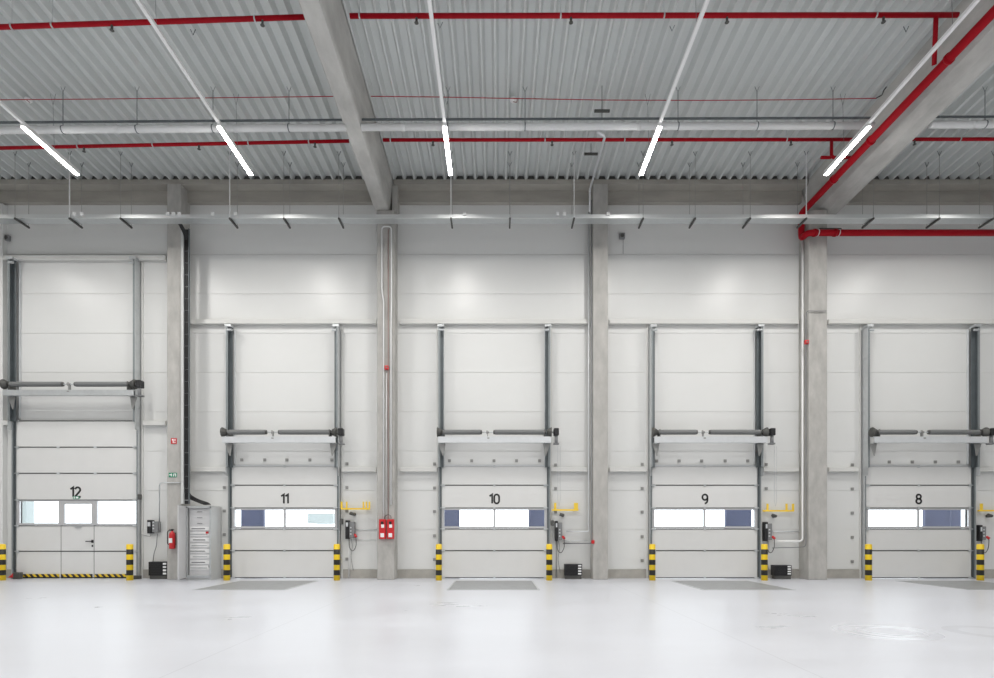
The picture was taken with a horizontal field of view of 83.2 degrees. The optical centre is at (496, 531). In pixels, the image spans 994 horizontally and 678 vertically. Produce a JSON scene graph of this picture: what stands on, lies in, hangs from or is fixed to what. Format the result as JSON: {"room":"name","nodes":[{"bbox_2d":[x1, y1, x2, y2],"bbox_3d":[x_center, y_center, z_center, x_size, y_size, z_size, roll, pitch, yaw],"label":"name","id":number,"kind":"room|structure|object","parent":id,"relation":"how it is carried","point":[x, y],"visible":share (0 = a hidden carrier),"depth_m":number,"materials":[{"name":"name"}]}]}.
{"room":"distribution center","nodes":[
{"label":"distribution center","id":0,"kind":"room"},
{"bbox_2d":[0,0,993,179],"bbox_3d":[0.057,-10.195,-1.000,42.113,0.806,34.000,0,0,0],"label":"ceiling","id":1,"kind":"structure","parent":0,"point":[603,60],"depth_m":12.35,"materials":[{"name":"metal"}]},
{"bbox_2d":[0,94,79,171],"bbox_3d":[-9.990,-9.258,-1.840,0.127,1.438,30.320,0,0,0],"label":"track","id":2,"kind":"object","parent":1,"relation":"hanging from","point":[2,104],"visible":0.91,"depth_m":11.78,"materials":[{"name":"white metal"}]},
{"bbox_2d":[20,124,79,174],"bbox_3d":[-9.960,-8.518,12.530,0.090,0.101,1.560,0,0,0],"label":"ceiling lamp","id":3,"kind":"object","parent":2,"relation":"attached to","point":[24,127],"visible":1,"depth_m":12.42,"materials":[{"name":"white plastic"}]},
{"bbox_2d":[0,0,304,31],"bbox_3d":[-8.074,-9.574,10.400,9.001,0.696,0.109,0,0,0],"label":"pipe","id":4,"kind":"object","parent":1,"relation":"hanging from","point":[286,17],"visible":0.98,"depth_m":10.37,"materials":[{"name":"metal"}]},
{"bbox_2d":[0,96,332,99],"bbox_3d":[-8.995,-9.662,12.500,10.893,0.145,0.017,0,0,0],"label":"wire","id":5,"kind":"object","parent":1,"relation":"hanging from","point":[284,96],"visible":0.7,"depth_m":12.49,"materials":[{"name":"red paint"}]},
{"bbox_2d":[0,88,346,134],"bbox_3d":[-8.946,-9.330,12.400,11.205,1.069,0.164,0,0,0],"label":"drain pipe","id":6,"kind":"object","parent":1,"relation":"hanging from","point":[236,128],"visible":1,"depth_m":12.36,"materials":[{"name":"white plastic"}]},
{"bbox_2d":[0,132,348,152],"bbox_3d":[-9.358,-9.576,13.700,11.475,0.563,0.103,0,0,0],"label":"pipe","id":7,"kind":"object","parent":1,"relation":"hanging from","point":[78,146],"visible":0.93,"depth_m":13.67,"materials":[{"name":"metal"}]},
{"bbox_2d":[0,179,372,204],"bbox_3d":[-12.260,-9.570,15.780,17.480,0.460,0.440,0,0,0],"label":"beam","id":8,"kind":"structure","parent":1,"relation":"attached to","point":[12,191],"depth_m":15.87,"materials":[{"name":"concrete"}]},
{"bbox_2d":[1,176,361,178],"bbox_3d":[-12.260,-9.873,15.670,17.480,0.145,0.060,0,0,0],"label":"trim","id":9,"kind":"structure","parent":8,"relation":"on","point":[12,177],"depth_m":15.64,"materials":[{"name":"grey metal"}]},
{"bbox_2d":[135,0,252,171],"bbox_3d":[-5.870,-9.258,-1.840,0.127,1.438,30.320,0,0,0],"label":"track","id":10,"kind":"object","parent":1,"relation":"hanging from","point":[139,2],"visible":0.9,"depth_m":10.30,"materials":[{"name":"white metal"}]},
{"bbox_2d":[217,124,252,174],"bbox_3d":[-5.840,-8.518,12.530,0.090,0.101,1.560,0,0,0],"label":"ceiling lamp","id":11,"kind":"object","parent":10,"relation":"attached to","point":[221,129],"visible":1,"depth_m":12.41,"materials":[{"name":"white plastic"}]},
{"bbox_2d":[298,0,392,213],"bbox_3d":[-3.200,-9.683,-1.010,0.600,1.541,33.980,0,0,0],"label":"roof beam","id":12,"kind":"structure","parent":1,"relation":"attached to","point":[326,21],"depth_m":11.60,"materials":[{"name":"concrete"}]},
{"bbox_2d":[427,0,447,123],"bbox_3d":[-1.130,-9.258,-1.840,0.127,1.438,30.320,0,0,0],"label":"track","id":13,"kind":"object","parent":1,"relation":"hanging from","point":[429,2],"visible":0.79,"depth_m":10.17,"materials":[{"name":"white metal"}]},
{"bbox_2d":[442,124,452,174],"bbox_3d":[-1.100,-8.518,12.530,0.090,0.101,1.560,0,0,0],"label":"ceiling lamp","id":14,"kind":"object","parent":13,"relation":"attached to","point":[445,131],"visible":1,"depth_m":12.41,"materials":[{"name":"white plastic"}]},
{"bbox_2d":[0,151,993,228],"bbox_3d":[0.000,-8.970,14.700,41.400,1.770,0.460,0,0,0],"label":"cable tray","id":15,"kind":"object","parent":1,"relation":"hanging from","point":[23,219],"visible":0.93,"depth_m":14.57,"materials":[{"name":"silver metal"}]},
{"bbox_2d":[0,218,993,223],"bbox_3d":[0.000,-8.134,14.640,41.400,0.008,0.256,0,0,0],"label":"tray","id":16,"kind":"object","parent":15,"relation":"on","point":[2,220],"depth_m":14.62,"materials":[{"name":"metal"}]},
{"bbox_2d":[393,179,807,204],"bbox_3d":[2.880,-9.570,15.780,11.520,0.460,0.440,0,0,0],"label":"beam","id":17,"kind":"structure","parent":1,"relation":"attached to","point":[411,191],"depth_m":15.87,"materials":[{"name":"concrete"}]},
{"bbox_2d":[396,176,805,178],"bbox_3d":[2.880,-9.873,15.670,11.520,0.145,0.060,0,0,0],"label":"trim","id":18,"kind":"structure","parent":17,"relation":"on","point":[397,177],"depth_m":15.64,"materials":[{"name":"grey metal"}]},
{"bbox_2d":[383,130,851,158],"bbox_3d":[3.070,-9.491,13.700,11.718,0.733,0.103,0,0,0],"label":"pipe","id":19,"kind":"object","parent":1,"relation":"hanging from","point":[390,139],"visible":0.91,"depth_m":13.67,"materials":[{"name":"metal"}]},
{"bbox_2d":[361,88,874,131],"bbox_3d":[2.663,-9.375,12.400,11.327,0.979,0.164,0,0,0],"label":"drain pipe","id":20,"kind":"object","parent":1,"relation":"hanging from","point":[594,126],"visible":0.95,"depth_m":12.36,"materials":[{"name":"white plastic"}]},
{"bbox_2d":[589,131,605,212],"bbox_3d":[2.482,-9.147,13.952,0.222,0.658,3.191,0,0,6],"label":"downpipe","id":21,"kind":"object","parent":20,"relation":"attached to","point":[597,132],"visible":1,"depth_m":13.97,"materials":[{"name":"metal"}]},
{"bbox_2d":[371,96,875,100],"bbox_3d":[2.824,-9.680,12.500,11.273,0.109,0.017,0,0,0],"label":"wire","id":22,"kind":"object","parent":1,"relation":"hanging from","point":[371,96],"visible":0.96,"depth_m":12.49,"materials":[{"name":"red paint"}]},
{"bbox_2d":[349,0,959,65],"bbox_3d":[2.916,-9.434,10.570,11.292,0.975,0.450,0,0,0],"label":"pipe","id":23,"kind":"object","parent":1,"relation":"hanging from","point":[562,15],"visible":1,"depth_m":10.38,"materials":[{"name":"metal"}]},
{"bbox_2d":[640,0,709,168],"bbox_3d":[3.390,-9.258,-1.840,0.127,1.438,30.320,0,0,0],"label":"track","id":24,"kind":"object","parent":1,"relation":"hanging from","point":[706,2],"visible":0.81,"depth_m":10.24,"materials":[{"name":"white metal"}]},
{"bbox_2d":[639,124,661,174],"bbox_3d":[3.420,-8.518,12.530,0.090,0.101,1.560,0,0,0],"label":"ceiling lamp","id":25,"kind":"object","parent":24,"relation":"attached to","point":[659,126],"visible":1,"depth_m":12.41,"materials":[{"name":"white plastic"}]},
{"bbox_2d":[802,0,993,213],"bbox_3d":[9.230,-9.683,-1.010,1.140,1.541,33.980,0,0,0],"label":"roof beam","id":26,"kind":"structure","parent":1,"relation":"attached to","point":[978,55],"depth_m":12.13,"materials":[{"name":"concrete"}]},
{"bbox_2d":[824,0,979,171],"bbox_3d":[7.780,-9.258,-1.840,0.127,1.438,30.320,0,0,0],"label":"track","id":27,"kind":"object","parent":1,"relation":"hanging from","point":[974,3],"visible":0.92,"depth_m":10.32,"materials":[{"name":"white metal"}]},
{"bbox_2d":[824,124,870,174],"bbox_3d":[7.810,-8.518,12.530,0.090,0.101,1.560,0,0,0],"label":"ceiling lamp","id":28,"kind":"object","parent":27,"relation":"attached to","point":[867,127],"visible":1,"depth_m":12.42,"materials":[{"name":"white plastic"}]},
{"bbox_2d":[846,179,992,204],"bbox_3d":[15.410,-9.570,15.780,11.180,0.460,0.440,0,0,0],"label":"beam","id":29,"kind":"structure","parent":1,"relation":"attached to","point":[886,191],"depth_m":15.87,"materials":[{"name":"concrete"}]},
{"bbox_2d":[912,137,993,145],"bbox_3d":[12.452,-9.667,13.700,4.599,0.380,0.103,0,0,0],"label":"pipe","id":30,"kind":"object","parent":1,"relation":"hanging from","point":[915,139],"visible":0.92,"depth_m":13.67,"materials":[{"name":"metal"}]},
{"bbox_2d":[928,88,993,128],"bbox_3d":[12.024,-9.403,12.400,4.872,0.922,0.164,0,0,0],"label":"drain pipe","id":31,"kind":"object","parent":1,"relation":"hanging from","point":[955,124],"visible":0.94,"depth_m":12.36,"materials":[{"name":"white plastic"}]},
{"bbox_2d":[0,578,993,677],"bbox_3d":[0.000,1.470,-0.950,42.000,0.300,34.100,0,0,0],"label":"floor","id":32,"kind":"structure","parent":0,"point":[50,627],"depth_m":7.66,"materials":[{"name":"concrete"}]},
{"bbox_2d":[0,544,5,580],"bbox_3d":[-13.524,0.823,15.300,0.168,0.994,0.168,0,0,0],"label":"bollard","id":33,"kind":"object","parent":32,"relation":"on","point":[2,546],"visible":1,"depth_m":15.25,"materials":[{"name":"metal"}]},
{"bbox_2d":[126,544,132,580],"bbox_3d":[-10.032,0.823,15.300,0.168,0.994,0.168,0,0,0],"label":"bollard","id":34,"kind":"object","parent":32,"relation":"on","point":[129,547],"visible":1,"depth_m":15.23,"materials":[{"name":"metal"}]},
{"bbox_2d":[148,561,166,578],"bbox_3d":[-9.502,1.077,15.784,0.512,0.486,0.232,0,0,0],"label":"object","id":35,"kind":"object","parent":32,"relation":"on","point":[156,569],"visible":0.97,"depth_m":15.68,"materials":[{"name":"black plastic"}]},
{"bbox_2d":[167,184,189,579],"bbox_3d":[-8.967,-4.173,15.775,0.395,10.985,0.450,0,0,0],"label":"column","id":36,"kind":"structure","parent":32,"relation":"on","point":[177,195],"depth_m":15.55,"materials":[{"name":"concrete"}]},
{"bbox_2d":[178,224,210,504],"bbox_3d":[-8.482,-4.570,15.434,0.504,7.633,0.944,0,0,34],"label":"cable tray","id":37,"kind":"object","parent":36,"relation":"attached to","point":[186,496],"visible":0.88,"depth_m":15.48,"materials":[{"name":"grey paint"}]},
{"bbox_2d":[178,505,220,579],"bbox_3d":[-8.223,0.299,15.377,0.712,2.041,1.216,0,0,0],"label":"tall cabinet","id":38,"kind":"object","parent":32,"relation":"on","point":[199,527],"visible":1,"depth_m":15.47,"materials":[{"name":"metal"}]},
{"bbox_2d":[223,544,229,580],"bbox_3d":[-7.382,0.823,15.300,0.168,0.994,0.168,0,0,0],"label":"bollard","id":39,"kind":"object","parent":32,"relation":"on","point":[226,547],"visible":1,"depth_m":15.23,"materials":[{"name":"metal"}]},
{"bbox_2d":[193,581,316,589],"bbox_3d":[-5.870,1.316,13.910,2.120,0.008,2.380,0,0,0],"label":"dock leveller","id":40,"kind":"object","parent":32,"relation":"on","point":[238,585],"visible":1,"depth_m":13.75,"materials":[{"name":"metal"}]},
{"bbox_2d":[334,544,339,580],"bbox_3d":[-4.377,0.823,15.300,0.168,0.994,0.168,0,0,0],"label":"bollard","id":41,"kind":"object","parent":32,"relation":"on","point":[336,546],"visible":1,"depth_m":15.23,"materials":[{"name":"metal"}]},
{"bbox_2d":[377,210,397,579],"bbox_3d":[-3.080,-3.795,15.750,0.480,10.230,0.500,0,0,0],"label":"column","id":42,"kind":"structure","parent":32,"relation":"on","point":[387,549],"depth_m":15.50,"materials":[{"name":"concrete"}]},
{"bbox_2d":[381,226,391,518],"bbox_3d":[-3.048,-4.406,15.460,0.304,8.094,0.040,0,0,0],"label":"conduit","id":43,"kind":"object","parent":42,"relation":"attached to","point":[383,226],"visible":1,"depth_m":15.45,"materials":[{"name":"white plastic"}]},
{"bbox_2d":[388,229,388,518],"bbox_3d":[-3.006,-4.358,15.470,0.018,7.997,0.018,0,0,0],"label":"conduit","id":44,"kind":"object","parent":42,"relation":"attached to","point":[388,229],"visible":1,"depth_m":15.47,"materials":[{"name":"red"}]},
{"bbox_2d":[392,185,399,213],"bbox_3d":[-2.853,-9.295,15.810,0.145,0.770,0.380,0,0,0],"label":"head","id":45,"kind":"structure","parent":42,"relation":"on","point":[395,192],"depth_m":15.62},
{"bbox_2d":[436,544,441,580],"bbox_3d":[-1.590,0.823,15.300,0.168,0.994,0.168,0,0,0],"label":"bollard","id":46,"kind":"object","parent":32,"relation":"on","point":[438,546],"visible":1,"depth_m":15.22,"materials":[{"name":"metal"}]},
{"bbox_2d":[447,581,539,589],"bbox_3d":[-0.085,1.316,13.910,2.120,0.008,2.380,0,0,0],"label":"dock leveller","id":47,"kind":"object","parent":32,"relation":"on","point":[456,585],"visible":1,"depth_m":13.75,"materials":[{"name":"metal"}]},
{"bbox_2d":[546,544,551,580],"bbox_3d":[1.426,0.823,15.300,0.168,0.994,0.168,0,0,0],"label":"bollard","id":48,"kind":"object","parent":32,"relation":"on","point":[548,546],"visible":1,"depth_m":15.22,"materials":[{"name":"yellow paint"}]},
{"bbox_2d":[564,564,581,578],"bbox_3d":[2.143,1.111,15.784,0.490,0.418,0.232,0,0,0],"label":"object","id":49,"kind":"object","parent":32,"relation":"on","point":[571,571],"visible":1,"depth_m":15.68,"materials":[{"name":"black plastic"}]},
{"bbox_2d":[590,184,607,579],"bbox_3d":[2.874,-4.173,15.775,0.417,10.985,0.450,0,0,0],"label":"column","id":50,"kind":"structure","parent":32,"relation":"on","point":[598,551],"depth_m":15.55,"materials":[{"name":"concrete"}]},
{"bbox_2d":[563,200,591,543],"bbox_3d":[2.265,-4.453,15.762,0.845,9.591,0.035,0,0,24],"label":"conduit","id":51,"kind":"object","parent":50,"relation":"attached to","point":[591,200],"visible":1,"depth_m":15.59,"materials":[{"name":"grey plastic"}]},
{"bbox_2d":[649,544,654,580],"bbox_3d":[4.243,0.823,15.300,0.168,0.994,0.168,0,0,0],"label":"bollard","id":52,"kind":"object","parent":32,"relation":"on","point":[651,546],"visible":1,"depth_m":15.23,"materials":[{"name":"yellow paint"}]},
{"bbox_2d":[672,581,794,589],"bbox_3d":[5.730,1.316,13.910,2.120,0.008,2.380,0,0,0],"label":"dock leveller","id":53,"kind":"object","parent":32,"relation":"on","point":[702,585],"visible":1,"depth_m":13.75,"materials":[{"name":"metal"}]},
{"bbox_2d":[761,544,767,580],"bbox_3d":[7.306,0.823,15.300,0.168,0.994,0.168,0,0,0],"label":"bollard","id":54,"kind":"object","parent":32,"relation":"on","point":[764,547],"visible":1,"depth_m":15.23,"materials":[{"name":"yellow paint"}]},
{"bbox_2d":[771,565,791,578],"bbox_3d":[8.015,1.126,15.784,0.490,0.388,0.232,0,0,0],"label":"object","id":55,"kind":"object","parent":32,"relation":"on","point":[777,571],"visible":1,"depth_m":15.69,"materials":[{"name":"black plastic"}]},
{"bbox_2d":[799,210,826,579],"bbox_3d":[8.875,-3.797,15.740,0.510,10.235,0.520,0,0,0],"label":"column","id":56,"kind":"structure","parent":32,"relation":"on","point":[812,557],"depth_m":15.48,"materials":[{"name":"concrete"}]},
{"bbox_2d":[773,240,803,541],"bbox_3d":[8.221,-3.953,15.807,0.791,8.489,0.056,0,0,14],"label":"conduit","id":57,"kind":"object","parent":56,"relation":"attached to","point":[802,241],"visible":0.96,"depth_m":15.70,"materials":[{"name":"white metal"}]},
{"bbox_2d":[775,311,807,547],"bbox_3d":[8.420,-2.819,15.600,1.354,6.572,0.204,0,0,21],"label":"conduit","id":58,"kind":"object","parent":56,"relation":"attached to","point":[807,311],"visible":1,"depth_m":15.57,"materials":[{"name":"grey plastic"}]},
{"bbox_2d":[798,5,993,239],"bbox_3d":[14.499,-8.545,-0.638,12.202,0.913,32.723,0,0,0],"label":"pipe","id":59,"kind":"object","parent":56,"relation":"attached to","point":[949,58],"visible":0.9,"depth_m":13.71,"materials":[{"name":"metal"}]},
{"bbox_2d":[865,544,871,580],"bbox_3d":[10.150,0.823,15.300,0.168,0.994,0.168,0,0,0],"label":"bollard","id":60,"kind":"object","parent":32,"relation":"on","point":[868,547],"visible":1,"depth_m":15.23,"materials":[{"name":"metal"}]},
{"bbox_2d":[900,581,993,589],"bbox_3d":[11.800,1.316,13.910,2.120,0.008,2.380,0,0,0],"label":"dock leveller","id":61,"kind":"object","parent":32,"relation":"on","point":[967,585],"visible":1,"depth_m":14.02,"materials":[{"name":"metal"}]},
{"bbox_2d":[976,544,983,580],"bbox_3d":[13.204,0.823,15.300,0.168,0.994,0.168,0,0,0],"label":"bollard","id":62,"kind":"object","parent":32,"relation":"on","point":[979,547],"visible":1,"depth_m":15.23,"materials":[{"name":"metal"}]},
{"bbox_2d":[6,195,993,568],"bbox_3d":[0.000,-4.630,16.049,42.000,11.900,0.102,0,0,0],"label":"wall","id":63,"kind":"structure","parent":0,"point":[77,317],"depth_m":16.00,"materials":[{"name":"metal"}]},
{"bbox_2d":[0,203,6,569],"bbox_3d":[-14.296,-3.990,15.925,0.608,10.620,0.150,0,0,0],"label":"trim","id":64,"kind":"structure","parent":63,"relation":"attached to","point":[3,208],"depth_m":15.88,"materials":[{"name":"paint"}]},
{"bbox_2d":[6,256,20,578],"bbox_3d":[-13.675,-3.205,15.842,0.190,9.050,0.311,0,0,0],"label":"door track","id":65,"kind":"object","parent":63,"relation":"attached to","point":[11,261],"visible":0.94,"depth_m":15.85,"materials":[{"name":"metal"}]},
{"bbox_2d":[0,379,144,408],"bbox_3d":[-11.768,-3.837,15.560,3.875,0.796,0.310,0,0,0],"label":"shaft","id":66,"kind":"object","parent":63,"relation":"attached to","point":[11,386],"visible":1,"depth_m":15.48,"materials":[{"name":"metal"}]},
{"bbox_2d":[14,420,136,577],"bbox_3d":[-11.955,-0.930,15.918,3.490,4.520,0.113,0,0,0],"label":"door","id":67,"kind":"structure","parent":63,"relation":"in","point":[65,462],"depth_m":15.92,"materials":[{"name":"paint"}]},
{"bbox_2d":[3,255,166,261],"bbox_3d":[-11.791,-7.780,15.930,4.790,0.130,0.140,0,0,0],"label":"rail","id":68,"kind":"object","parent":63,"relation":"attached to","point":[21,258],"depth_m":15.86,"materials":[{"name":"metal"}]},
{"bbox_2d":[128,256,140,574],"bbox_3d":[-10.235,-3.205,15.842,0.190,9.050,0.311,0,0,0],"label":"door track","id":69,"kind":"object","parent":63,"relation":"attached to","point":[135,261],"visible":0.89,"depth_m":15.87,"materials":[{"name":"metal"}]},
{"bbox_2d":[141,262,143,577],"bbox_3d":[-10.120,-3.197,15.982,0.050,9.034,0.034,0,0,0],"label":"post","id":70,"kind":"object","parent":63,"relation":"attached to","point":[142,263],"visible":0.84,"depth_m":15.97,"materials":[{"name":"metal"}]},
{"bbox_2d":[224,324,235,576],"bbox_3d":[-7.545,-2.257,15.842,0.190,7.154,0.311,0,0,0],"label":"door track","id":71,"kind":"object","parent":63,"relation":"attached to","point":[229,327],"visible":0.81,"depth_m":15.85,"materials":[{"name":"metal"}]},
{"bbox_2d":[220,427,344,455],"bbox_3d":[-5.938,-2.518,15.560,3.385,0.775,0.310,0,0,0],"label":"shaft","id":72,"kind":"object","parent":71,"relation":"attached to","point":[230,439],"visible":1,"depth_m":15.48,"materials":[{"name":"metal"}]},
{"bbox_2d":[230,465,337,578],"bbox_3d":[-6.040,-0.280,15.929,3.060,3.220,0.092,0,0,0],"label":"door","id":73,"kind":"structure","parent":63,"relation":"in","point":[284,551],"depth_m":15.92,"materials":[{"name":"paint"}]},
{"bbox_2d":[332,324,340,577],"bbox_3d":[-4.535,-2.257,15.842,0.190,7.154,0.311,0,0,0],"label":"door track","id":74,"kind":"object","parent":63,"relation":"attached to","point":[337,328],"visible":0.84,"depth_m":15.85,"materials":[{"name":"metal"}]},
{"bbox_2d":[341,325,342,577],"bbox_3d":[-4.420,-2.311,15.982,0.050,7.263,0.034,0,0,0],"label":"post","id":75,"kind":"object","parent":63,"relation":"attached to","point":[341,325],"visible":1,"depth_m":15.97,"materials":[{"name":"metal"}]},
{"bbox_2d":[345,520,356,570],"bbox_3d":[-4.121,0.384,15.900,0.339,1.431,0.200,0,0,0],"label":"door control box","id":76,"kind":"object","parent":63,"relation":"attached to","point":[349,526],"visible":1,"depth_m":15.86,"materials":[{"name":"black plastic"}]},
{"bbox_2d":[341,467,437,471],"bbox_3d":[-3.049,-1.774,15.930,2.715,0.130,0.140,0,0,0],"label":"rail","id":77,"kind":"object","parent":63,"relation":"attached to","point":[402,469],"depth_m":15.86,"materials":[{"name":"metal"}]},
{"bbox_2d":[343,569,435,577],"bbox_3d":[-3.058,1.195,15.985,3.025,0.250,0.030,0,0,0],"label":"baseboard","id":78,"kind":"structure","parent":63,"relation":"attached to","point":[347,573],"depth_m":15.97,"materials":[{"name":"concrete"}]},
{"bbox_2d":[437,327,438,543],"bbox_3d":[-1.695,-2.311,15.982,0.050,7.263,0.034,0,0,0],"label":"post","id":79,"kind":"object","parent":63,"relation":"attached to","point":[437,327],"visible":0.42,"depth_m":15.97,"materials":[{"name":"metal"}]},
{"bbox_2d":[437,324,443,543],"bbox_3d":[-1.580,-2.257,15.842,0.190,7.154,0.311,0,0,0],"label":"door track","id":80,"kind":"object","parent":63,"relation":"attached to","point":[440,326],"visible":0.81,"depth_m":15.85,"materials":[{"name":"metal"}]},
{"bbox_2d":[437,427,558,455],"bbox_3d":[0.028,-2.518,15.560,3.385,0.775,0.310,0,0,0],"label":"shaft","id":81,"kind":"object","parent":80,"relation":"attached to","point":[444,439],"visible":1,"depth_m":15.48,"materials":[{"name":"metal"}]},
{"bbox_2d":[440,465,547,578],"bbox_3d":[-0.075,-0.280,15.929,3.060,3.220,0.092,0,0,0],"label":"door","id":82,"kind":"structure","parent":63,"relation":"in","point":[493,551],"depth_m":15.92,"materials":[{"name":"paint"}]},
{"bbox_2d":[529,510,543,525],"bbox_3d":[1.256,0.220,17.260,0.559,4.600,0.120,0,0,0],"label":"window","id":83,"kind":"structure","parent":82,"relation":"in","point":[536,517],"depth_m":17.20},
{"bbox_2d":[544,324,550,543],"bbox_3d":[1.430,-2.257,15.842,0.190,7.154,0.311,0,0,0],"label":"door track","id":84,"kind":"object","parent":63,"relation":"attached to","point":[547,328],"visible":0.88,"depth_m":15.85,"materials":[{"name":"metal"}]},
{"bbox_2d":[550,325,551,543],"bbox_3d":[1.545,-2.311,15.982,0.050,7.263,0.034,0,0,0],"label":"post","id":85,"kind":"object","parent":63,"relation":"attached to","point":[551,325],"visible":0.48,"depth_m":15.97,"materials":[{"name":"metal"}]},
{"bbox_2d":[566,212,589,531],"bbox_3d":[2.281,-4.496,15.823,0.662,9.008,0.044,0,0,14],"label":"conduit","id":86,"kind":"object","parent":63,"relation":"attached to","point":[588,212],"visible":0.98,"depth_m":15.74,"materials":[{"name":"metal"}]},
{"bbox_2d":[190,319,993,324],"bbox_3d":[3.084,-5.968,15.930,23.567,0.130,0.140,0,0,0],"label":"horizontal beam","id":87,"kind":"structure","parent":63,"relation":"attached to","point":[611,321],"depth_m":15.86,"materials":[{"name":"metal"}]},
{"bbox_2d":[551,467,646,471],"bbox_3d":[2.893,-1.774,15.930,2.743,0.130,0.140,0,0,0],"label":"trim","id":88,"kind":"structure","parent":63,"relation":"attached to","point":[610,469],"depth_m":15.86,"materials":[{"name":"white paint"}]},
{"bbox_2d":[552,569,648,577],"bbox_3d":[2.915,1.195,15.985,3.040,0.250,0.030,0,0,0],"label":"baseboard","id":89,"kind":"structure","parent":63,"relation":"attached to","point":[612,573],"depth_m":15.97,"materials":[{"name":"concrete"}]},
{"bbox_2d":[646,325,647,577],"bbox_3d":[4.285,-2.311,15.982,0.050,7.263,0.034,0,0,0],"label":"post","id":90,"kind":"object","parent":63,"relation":"attached to","point":[646,325],"visible":1,"depth_m":15.97,"materials":[{"name":"metal"}]},
{"bbox_2d":[648,324,656,568],"bbox_3d":[4.400,-2.257,15.842,0.190,7.154,0.311,0,0,0],"label":"door track","id":91,"kind":"object","parent":63,"relation":"attached to","point":[651,332],"visible":0.89,"depth_m":15.85,"materials":[{"name":"metal"}]},
{"bbox_2d":[651,427,775,455],"bbox_3d":[6.008,-2.518,15.560,3.385,0.775,0.310,0,0,0],"label":"shaft","id":92,"kind":"object","parent":91,"relation":"attached to","point":[765,432],"visible":1,"depth_m":15.48,"materials":[{"name":"metal"}]},
{"bbox_2d":[651,465,758,578],"bbox_3d":[5.905,-0.280,15.929,3.060,3.220,0.092,0,0,0],"label":"door","id":93,"kind":"structure","parent":63,"relation":"in","point":[704,551],"depth_m":15.92,"materials":[{"name":"paint"}]},
{"bbox_2d":[725,510,750,525],"bbox_3d":[7.428,0.220,17.260,0.777,4.600,0.120,0,0,0],"label":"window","id":94,"kind":"structure","parent":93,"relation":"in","point":[732,517],"depth_m":17.20,"materials":[{"name":"glass"}]},
{"bbox_2d":[754,324,764,578],"bbox_3d":[7.410,-2.257,15.842,0.190,7.154,0.311,0,0,0],"label":"door track","id":95,"kind":"object","parent":63,"relation":"attached to","point":[759,328],"visible":0.91,"depth_m":15.85,"materials":[{"name":"metal"}]},
{"bbox_2d":[762,522,775,570],"bbox_3d":[7.731,0.436,15.900,0.311,1.439,0.200,0,0,0],"label":"door control box","id":96,"kind":"object","parent":63,"relation":"attached to","point":[766,527],"visible":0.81,"depth_m":15.86,"materials":[{"name":"black plastic"}]},
{"bbox_2d":[757,569,861,577],"bbox_3d":[8.945,1.195,15.985,3.140,0.250,0.030,0,0,0],"label":"baseboard","id":97,"kind":"structure","parent":63,"relation":"attached to","point":[831,573],"depth_m":15.97,"materials":[{"name":"concrete"}]},
{"bbox_2d":[764,467,858,471],"bbox_3d":[8.912,-1.774,15.930,2.701,0.130,0.140,0,0,0],"label":"trim","id":98,"kind":"structure","parent":63,"relation":"attached to","point":[766,469],"depth_m":15.86,"materials":[{"name":"white paint"}]},
{"bbox_2d":[859,325,860,577],"bbox_3d":[10.365,-2.311,15.982,0.050,7.263,0.034,0,0,0],"label":"post","id":99,"kind":"object","parent":63,"relation":"attached to","point":[859,325],"visible":1,"depth_m":15.97,"materials":[{"name":"metal"}]},
{"bbox_2d":[861,324,874,578],"bbox_3d":[10.480,-2.257,15.842,0.190,7.154,0.311,0,0,0],"label":"door track","id":100,"kind":"object","parent":63,"relation":"attached to","point":[865,332],"visible":0.98,"depth_m":15.86,"materials":[{"name":"metal"}]},
{"bbox_2d":[866,465,972,578],"bbox_3d":[11.985,-0.280,15.929,3.060,3.220,0.092,0,0,0],"label":"door","id":101,"kind":"structure","parent":63,"relation":"in","point":[917,551],"depth_m":15.92,"materials":[{"name":"paint"}]},
{"bbox_2d":[922,510,949,525],"bbox_3d":[13.534,0.220,17.260,0.759,4.600,0.120,0,0,0],"label":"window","id":102,"kind":"structure","parent":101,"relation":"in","point":[929,517],"depth_m":17.20,"materials":[{"name":"glass"}]},
{"bbox_2d":[967,324,981,578],"bbox_3d":[13.490,-2.257,15.842,0.190,7.154,0.311,0,0,0],"label":"door track","id":103,"kind":"object","parent":63,"relation":"attached to","point":[975,329],"visible":0.94,"depth_m":15.85,"materials":[{"name":"metal"}]},
{"bbox_2d":[869,427,993,455],"bbox_3d":[12.088,-2.518,15.560,3.385,0.775,0.310,0,0,0],"label":"shaft","id":104,"kind":"object","parent":103,"relation":"attached to","point":[981,435],"visible":1,"depth_m":15.48,"materials":[{"name":"metal"}]},
{"label":"outside","id":105,"kind":"structure","parent":0,"visible":0},
{"bbox_3d":[0.000,2.620,48.200,80.000,0.200,63.600,0,0,0],"label":"ground","id":106,"kind":"structure","parent":105,"visible":0},
{"bbox_2d":[22,501,33,522],"bbox_3d":[-15.212,-0.580,18.150,0.177,6.200,0.300,0,0,0],"label":"post","id":107,"kind":"object","parent":106,"relation":"on","point":[27,506],"visible":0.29,"depth_m":18.06,"materials":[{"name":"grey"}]},
{"bbox_2d":[241,510,264,525],"bbox_3d":[-7.517,0.220,17.260,0.691,4.600,0.120,0,0,0],"label":"curtain","id":108,"kind":"object","parent":106,"relation":"on","point":[248,517],"visible":0.02,"depth_m":17.20,"materials":[{"name":"fabric"}]},
{"bbox_2d":[307,513,334,523],"bbox_3d":[-9.469,-0.731,31.000,1.366,0.552,2.000,0,0,0],"label":"trailer","id":109,"kind":"object","parent":106,"relation":"on","point":[312,518],"visible":0.79,"depth_m":30.00,"materials":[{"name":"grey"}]},
{"bbox_2d":[444,510,459,525],"bbox_3d":[-1.408,0.220,17.260,0.501,4.600,0.120,0,0,0],"label":"curtain","id":110,"kind":"object","parent":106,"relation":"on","point":[451,517],"visible":0.02,"depth_m":17.20,"materials":[{"name":"fabric"}]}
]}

